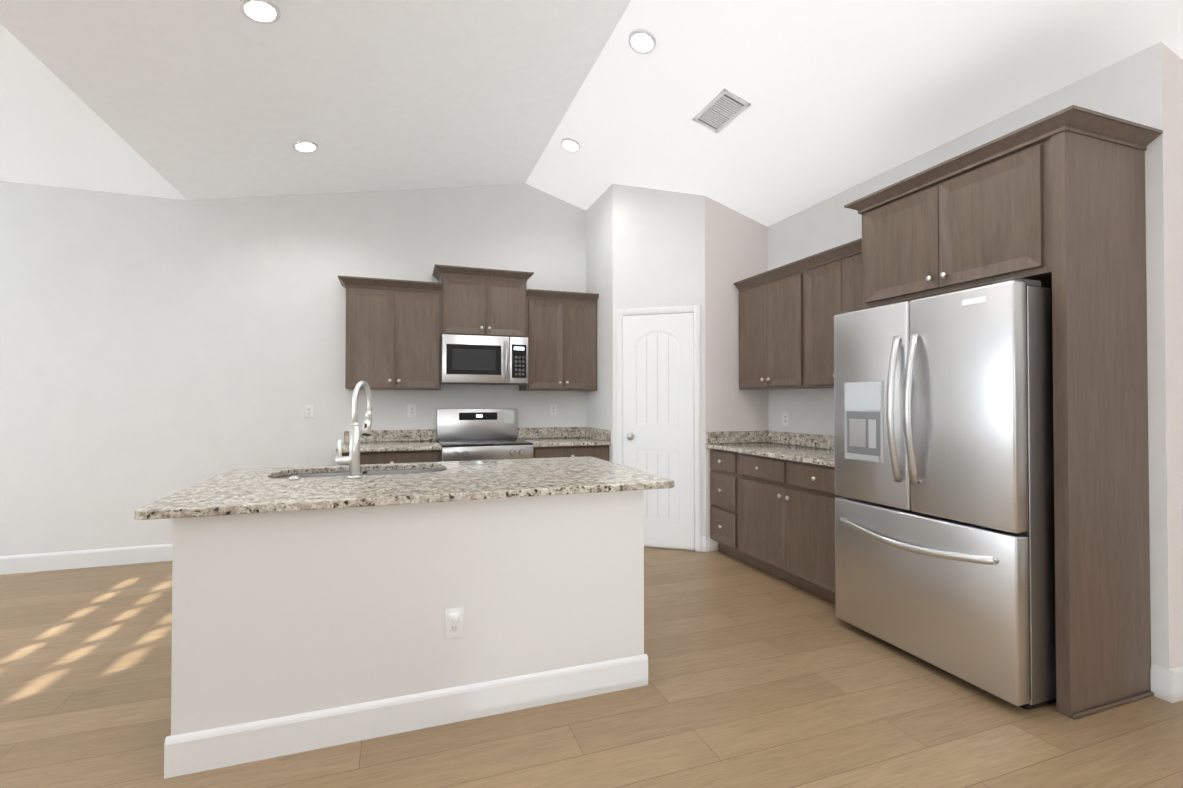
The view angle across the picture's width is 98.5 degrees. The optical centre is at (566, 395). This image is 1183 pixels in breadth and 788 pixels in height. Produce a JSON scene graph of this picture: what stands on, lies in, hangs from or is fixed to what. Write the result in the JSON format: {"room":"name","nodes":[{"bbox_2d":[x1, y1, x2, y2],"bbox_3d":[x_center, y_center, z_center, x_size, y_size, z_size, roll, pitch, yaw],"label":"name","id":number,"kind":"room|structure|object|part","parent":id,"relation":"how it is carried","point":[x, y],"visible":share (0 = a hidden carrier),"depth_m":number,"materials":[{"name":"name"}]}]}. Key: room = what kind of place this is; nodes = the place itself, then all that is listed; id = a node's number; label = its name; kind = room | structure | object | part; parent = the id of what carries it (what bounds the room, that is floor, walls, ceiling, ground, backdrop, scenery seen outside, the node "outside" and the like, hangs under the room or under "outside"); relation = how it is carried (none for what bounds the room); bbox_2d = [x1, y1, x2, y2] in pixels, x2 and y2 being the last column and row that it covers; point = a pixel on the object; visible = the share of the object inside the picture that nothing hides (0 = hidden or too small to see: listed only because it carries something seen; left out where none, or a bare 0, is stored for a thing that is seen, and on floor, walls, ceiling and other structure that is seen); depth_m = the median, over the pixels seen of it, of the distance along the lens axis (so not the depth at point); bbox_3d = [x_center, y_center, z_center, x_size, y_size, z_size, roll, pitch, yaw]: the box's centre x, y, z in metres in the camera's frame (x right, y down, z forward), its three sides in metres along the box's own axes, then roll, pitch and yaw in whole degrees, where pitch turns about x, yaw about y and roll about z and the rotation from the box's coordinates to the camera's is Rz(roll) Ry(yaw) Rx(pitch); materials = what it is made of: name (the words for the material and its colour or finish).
{"room":"kitchen","nodes":[
{"label":"kitchen","id":0,"kind":"room"},
{"bbox_2d":[0,547,1182,787],"bbox_3d":[-0.029,1.286,0.624,11.800,0.001,8.548,0,-1,-18],"label":"floor","id":1,"kind":"structure","parent":0,"point":[758,679],"depth_m":2.04,"materials":[{"name":"brown wood"}]},
{"bbox_2d":[336,452,440,464],"bbox_3d":[-1.479,0.883,4.322,0.763,0.884,0.619,0,-1,-18],"label":"base cabinet","id":2,"kind":"object","parent":1,"relation":"on","point":[365,457],"depth_m":4.04,"materials":[{"name":"brown wood"}]},
{"bbox_2d":[336,440,441,451],"bbox_3d":[-1.485,0.426,4.307,0.787,0.030,0.652,0,-1,-18],"label":"countertop","id":3,"kind":"structure","parent":2,"relation":"on","point":[365,445],"depth_m":4.14,"materials":[{"name":"beige stone"}]},
{"bbox_2d":[164,489,647,778],"bbox_3d":[-0.666,0.864,2.526,1.822,0.884,1.081,0,-1,-18],"label":"kitchen island","id":4,"kind":"object","parent":1,"relation":"on","point":[310,604],"depth_m":1.96,"materials":[{"name":"white paint"}]},
{"bbox_2d":[134,457,673,520],"bbox_3d":[-0.638,0.407,2.516,2.050,0.030,1.105,0,-1,-18],"label":"island countertop","id":5,"kind":"structure","parent":4,"relation":"on","point":[237,492],"depth_m":2.20,"materials":[{"name":"beige stone"}]},
{"bbox_2d":[338,381,371,476],"bbox_3d":[-1.031,0.159,2.488,0.144,0.463,0.224,0,-1,-18],"label":"faucet","id":6,"kind":"object","parent":5,"relation":"on","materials":[{"name":"silver metal"}]},
{"bbox_2d":[298,469,443,477],"bbox_3d":[-1.068,0.529,2.670,0.874,0.210,0.404,0,-1,-18],"label":"sink","id":7,"kind":"object","parent":5,"relation":"in","point":[325,472],"depth_m":2.84,"materials":[{"name":"silver metal"}]},
{"bbox_2d":[445,607,463,638],"bbox_3d":[-0.449,0.911,2.038,0.072,0.116,0.008,0,-1,-18],"label":"outlet","id":8,"kind":"object","parent":4,"relation":"attached to","point":[453,631],"visible":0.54,"depth_m":2.03,"materials":[{"name":"white plastic"}]},
{"bbox_2d":[449,612,459,624],"bbox_3d":[-0.443,0.886,2.020,0.042,0.045,0.029,0,-1,-18],"label":"light","id":9,"kind":"object","parent":8,"relation":"attached to","point":[454,618],"visible":1,"depth_m":2.01,"materials":[{"name":"white plastic"}]},
{"bbox_2d":[437,409,533,461],"bbox_3d":[-0.736,0.725,4.513,0.760,1.205,0.722,0,-1,-18],"label":"range","id":10,"kind":"object","parent":1,"relation":"on","point":[474,434],"visible":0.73,"depth_m":4.72,"materials":[{"name":"silver metal"}]},
{"bbox_2d":[534,444,610,460],"bbox_3d":[-0.046,0.888,4.793,0.720,0.884,0.619,0,-1,-18],"label":"base cabinet","id":11,"kind":"object","parent":1,"relation":"on","point":[601,451],"depth_m":4.52,"materials":[{"name":"brown wood"}]},
{"bbox_2d":[524,436,610,447],"bbox_3d":[-0.041,0.431,4.782,0.720,0.030,0.652,0,-1,-18],"label":"countertop","id":12,"kind":"structure","parent":11,"relation":"on","point":[538,441],"depth_m":4.59,"materials":[{"name":"beige stone"}]},
{"bbox_2d":[710,450,732,556],"bbox_3d":[1.563,0.882,4.247,0.619,0.883,0.378,0,-1,-18],"label":"base cabinet","id":13,"kind":"object","parent":1,"relation":"on","point":[721,461],"depth_m":4.17,"materials":[{"name":"brown wood"}]},
{"bbox_2d":[733,454,842,604],"bbox_3d":[1.789,0.875,3.561,0.619,0.883,1.065,0,-1,-18],"label":"base cabinet","id":14,"kind":"object","parent":1,"relation":"on","point":[773,495],"depth_m":3.47,"materials":[{"name":"brown wood"}]},
{"bbox_2d":[705,442,834,465],"bbox_3d":[1.714,0.420,3.741,0.652,0.030,1.443,0,-1,-18],"label":"countertop","id":15,"kind":"structure","parent":14,"relation":"on","point":[814,455],"depth_m":3.75,"materials":[{"name":"beige stone"}]},
{"bbox_2d":[834,278,1055,709],"bbox_3d":[1.982,0.415,2.587,0.810,1.783,0.908,0,-1,-18],"label":"refrigerator","id":16,"kind":"object","parent":1,"relation":"on","point":[944,488],"visible":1,"depth_m":2.28,"materials":[{"name":"silver metal"}]},
{"bbox_2d":[844,105,1162,719],"bbox_3d":[2.114,0.084,2.603,0.606,2.445,1.087,0,-1,-18],"label":"surround","id":17,"kind":"object","parent":1,"relation":"on","point":[1055,202],"visible":1,"depth_m":2.17,"materials":[{"name":"brown wood"}]},
{"bbox_3d":[2.288,0.110,2.166,0.549,2.385,0.060,0,-1,-18],"label":"panel","id":18,"kind":"part","parent":17,"relation":"part of","materials":[{"name":"brown wood"}]},
{"bbox_2d":[0,41,1182,668],"bbox_3d":[-0.029,-0.430,0.642,11.800,3.432,8.548,0,-1,-18],"label":"wall","id":19,"kind":"structure","parent":0,"point":[152,349],"depth_m":4.15,"materials":[{"name":"paint"}]},
{"bbox_2d":[0,544,172,574],"bbox_3d":[-4.435,1.252,3.666,5.270,0.133,0.014,0,-1,-18],"label":"baseboard","id":20,"kind":"structure","parent":19,"relation":"attached to","point":[25,563],"depth_m":3.90,"materials":[{"name":"white wood"}]},
{"bbox_2d":[304,405,313,417],"bbox_3d":[-2.228,0.136,4.407,0.072,0.116,0.008,0,-1,-18],"label":"electrical outlet","id":21,"kind":"object","parent":19,"relation":"attached to","point":[309,411],"visible":1,"depth_m":4.41,"materials":[{"name":"white plastic"}]},
{"bbox_2d":[344,276,440,389],"bbox_3d":[-1.512,-0.510,4.481,0.770,0.913,0.324,0,-1,-18],"label":"upper cabinet","id":22,"kind":"object","parent":19,"relation":"attached to","point":[396,329],"depth_m":4.33,"materials":[{"name":"brown wood"}]},
{"bbox_2d":[408,404,415,416],"bbox_3d":[-1.420,0.139,4.672,0.072,0.116,0.008,0,-1,-18],"label":"electrical outlet","id":23,"kind":"object","parent":19,"relation":"attached to","point":[411,410],"visible":1,"depth_m":4.67,"materials":[{"name":"white plastic"}]},
{"bbox_2d":[344,428,583,443],"bbox_3d":[-0.878,0.366,4.840,2.274,0.102,0.020,0,-1,-18],"label":"backsplash","id":24,"kind":"structure","parent":19,"relation":"attached to","point":[422,434],"depth_m":4.69,"materials":[{"name":"beige stone"}]},
{"bbox_2d":[436,265,527,336],"bbox_3d":[-0.781,-0.825,4.725,0.770,0.588,0.324,0,-1,-18],"label":"upper cabinet","id":25,"kind":"object","parent":19,"relation":"attached to","point":[473,301],"depth_m":4.57,"materials":[{"name":"brown wood"}]},
{"bbox_2d":[441,334,527,384],"bbox_3d":[-0.759,-0.317,4.655,0.762,0.422,0.461,0,-1,-18],"label":"microwave","id":26,"kind":"object","parent":25,"relation":"attached to","point":[481,360],"visible":1,"depth_m":4.49,"materials":[{"name":"grey metal"}]},
{"bbox_2d":[550,404,556,415],"bbox_3d":[-0.128,0.143,5.097,0.072,0.116,0.008,0,-1,-18],"label":"electrical outlet","id":27,"kind":"object","parent":19,"relation":"attached to","point":[553,409],"visible":1,"depth_m":5.09,"materials":[{"name":"white plastic"}]},
{"bbox_2d":[519,288,597,390],"bbox_3d":[-0.083,-0.505,4.951,0.700,0.913,0.324,0,-1,-18],"label":"upper cabinet","id":28,"kind":"object","parent":19,"relation":"attached to","point":[560,328],"depth_m":4.80,"materials":[{"name":"brown wood"}]},
{"bbox_2d":[584,428,610,439],"bbox_3d":[0.293,0.366,4.888,0.020,0.102,0.622,0,-1,-18],"label":"backsplash","id":29,"kind":"structure","parent":19,"relation":"attached to","point":[596,433],"depth_m":4.82,"materials":[{"name":"beige stone"}]},
{"bbox_2d":[616,305,700,551],"bbox_3d":[0.796,0.278,4.432,0.728,2.096,0.021,0,-1,17],"label":"door frame","id":30,"kind":"structure","parent":19,"relation":"in","point":[694,309],"depth_m":4.34,"materials":[{"name":"white wood"}]},
{"bbox_2d":[623,313,694,549],"bbox_3d":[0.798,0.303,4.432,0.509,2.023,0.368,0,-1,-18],"label":"pantry door","id":31,"kind":"structure","parent":30,"relation":"attached to","point":[658,398],"depth_m":4.42,"materials":[{"name":"painted wood"},{"name":"satin nickel"}]},
{"bbox_2d":[706,431,768,441],"bbox_3d":[1.487,0.361,4.415,0.621,0.101,0.020,0,-1,-18],"label":"backsplash","id":32,"kind":"structure","parent":19,"relation":"attached to","point":[727,436],"depth_m":4.41,"materials":[{"name":"beige stone"}]},
{"bbox_2d":[734,262,800,389],"bbox_3d":[1.763,-0.513,4.128,0.324,0.913,0.757,0,-1,-18],"label":"upper cabinet","id":33,"kind":"object","parent":19,"relation":"attached to","point":[769,304],"depth_m":4.04,"materials":[{"name":"brown wood"}]},
{"bbox_2d":[782,412,788,425],"bbox_3d":[1.863,0.200,4.328,0.008,0.116,0.072,0,-1,-18],"label":"electrical outlet","id":34,"kind":"object","parent":19,"relation":"attached to","point":[785,418],"visible":1,"depth_m":4.32,"materials":[{"name":"white plastic"}]},
{"bbox_2d":[769,431,834,449],"bbox_3d":[2.014,0.355,3.840,0.020,0.101,1.443,0,-1,-18],"label":"backsplash","id":35,"kind":"structure","parent":19,"relation":"attached to","point":[827,442],"depth_m":4.11,"materials":[{"name":"beige stone"}]},
{"bbox_2d":[801,238,863,388],"bbox_3d":[1.988,-0.520,3.442,0.324,0.913,0.686,0,-1,-18],"label":"upper cabinet","id":36,"kind":"object","parent":19,"relation":"attached to","point":[831,281],"depth_m":3.54,"materials":[{"name":"brown wood"}]},
{"bbox_2d":[1152,664,1182,702],"bbox_3d":[3.965,1.241,2.632,2.958,0.133,0.033,0,-1,-18],"label":"baseboard","id":37,"kind":"structure","parent":19,"relation":"attached to","point":[1166,684],"depth_m":2.18,"materials":[{"name":"white wood"}]},
{"bbox_2d":[0,0,1182,226],"bbox_3d":[-0.029,-1.398,0.652,11.800,1.497,8.548,0,-1,-18],"label":"ceiling","id":38,"kind":"structure","parent":0,"point":[192,98],"depth_m":2.99,"materials":[{"name":"paint"}]},
{"bbox_2d":[239,0,280,23],"bbox_3d":[-1.421,-1.788,2.363,0.165,0.042,0.165,0,-1,-24],"label":"recessed light","id":39,"kind":"object","parent":38,"relation":"in","point":[258,11],"depth_m":2.36,"materials":[{"name":"white"}]},
{"bbox_2d":[292,140,317,152],"bbox_3d":[-1.856,-1.771,3.620,0.165,0.042,0.165,0,-1,-24],"label":"recessed light","id":40,"kind":"object","parent":38,"relation":"in","point":[305,146],"depth_m":3.61,"materials":[{"name":"white"}]},
{"bbox_2d":[561,138,580,151],"bbox_3d":[0.035,-2.052,4.172,0.161,0.060,0.165,0,-1,-24],"label":"recessed light","id":41,"kind":"object","parent":38,"relation":"in","point":[569,144],"depth_m":4.16,"materials":[{"name":"white"}]},
{"bbox_2d":[628,29,655,53],"bbox_3d":[0.441,-2.062,2.968,0.161,0.060,0.165,0,-1,-24],"label":"recessed light","id":42,"kind":"object","parent":38,"relation":"in","point":[641,41],"depth_m":2.96,"materials":[{"name":"white"}]},
{"bbox_2d":[692,88,750,132],"bbox_3d":[1.013,-1.860,3.344,0.203,0.069,0.360,0,-1,-18],"label":"ceiling vent","id":43,"kind":"object","parent":38,"relation":"in","point":[721,110],"visible":1,"depth_m":3.33,"materials":[{"name":"white metal"}]}
]}

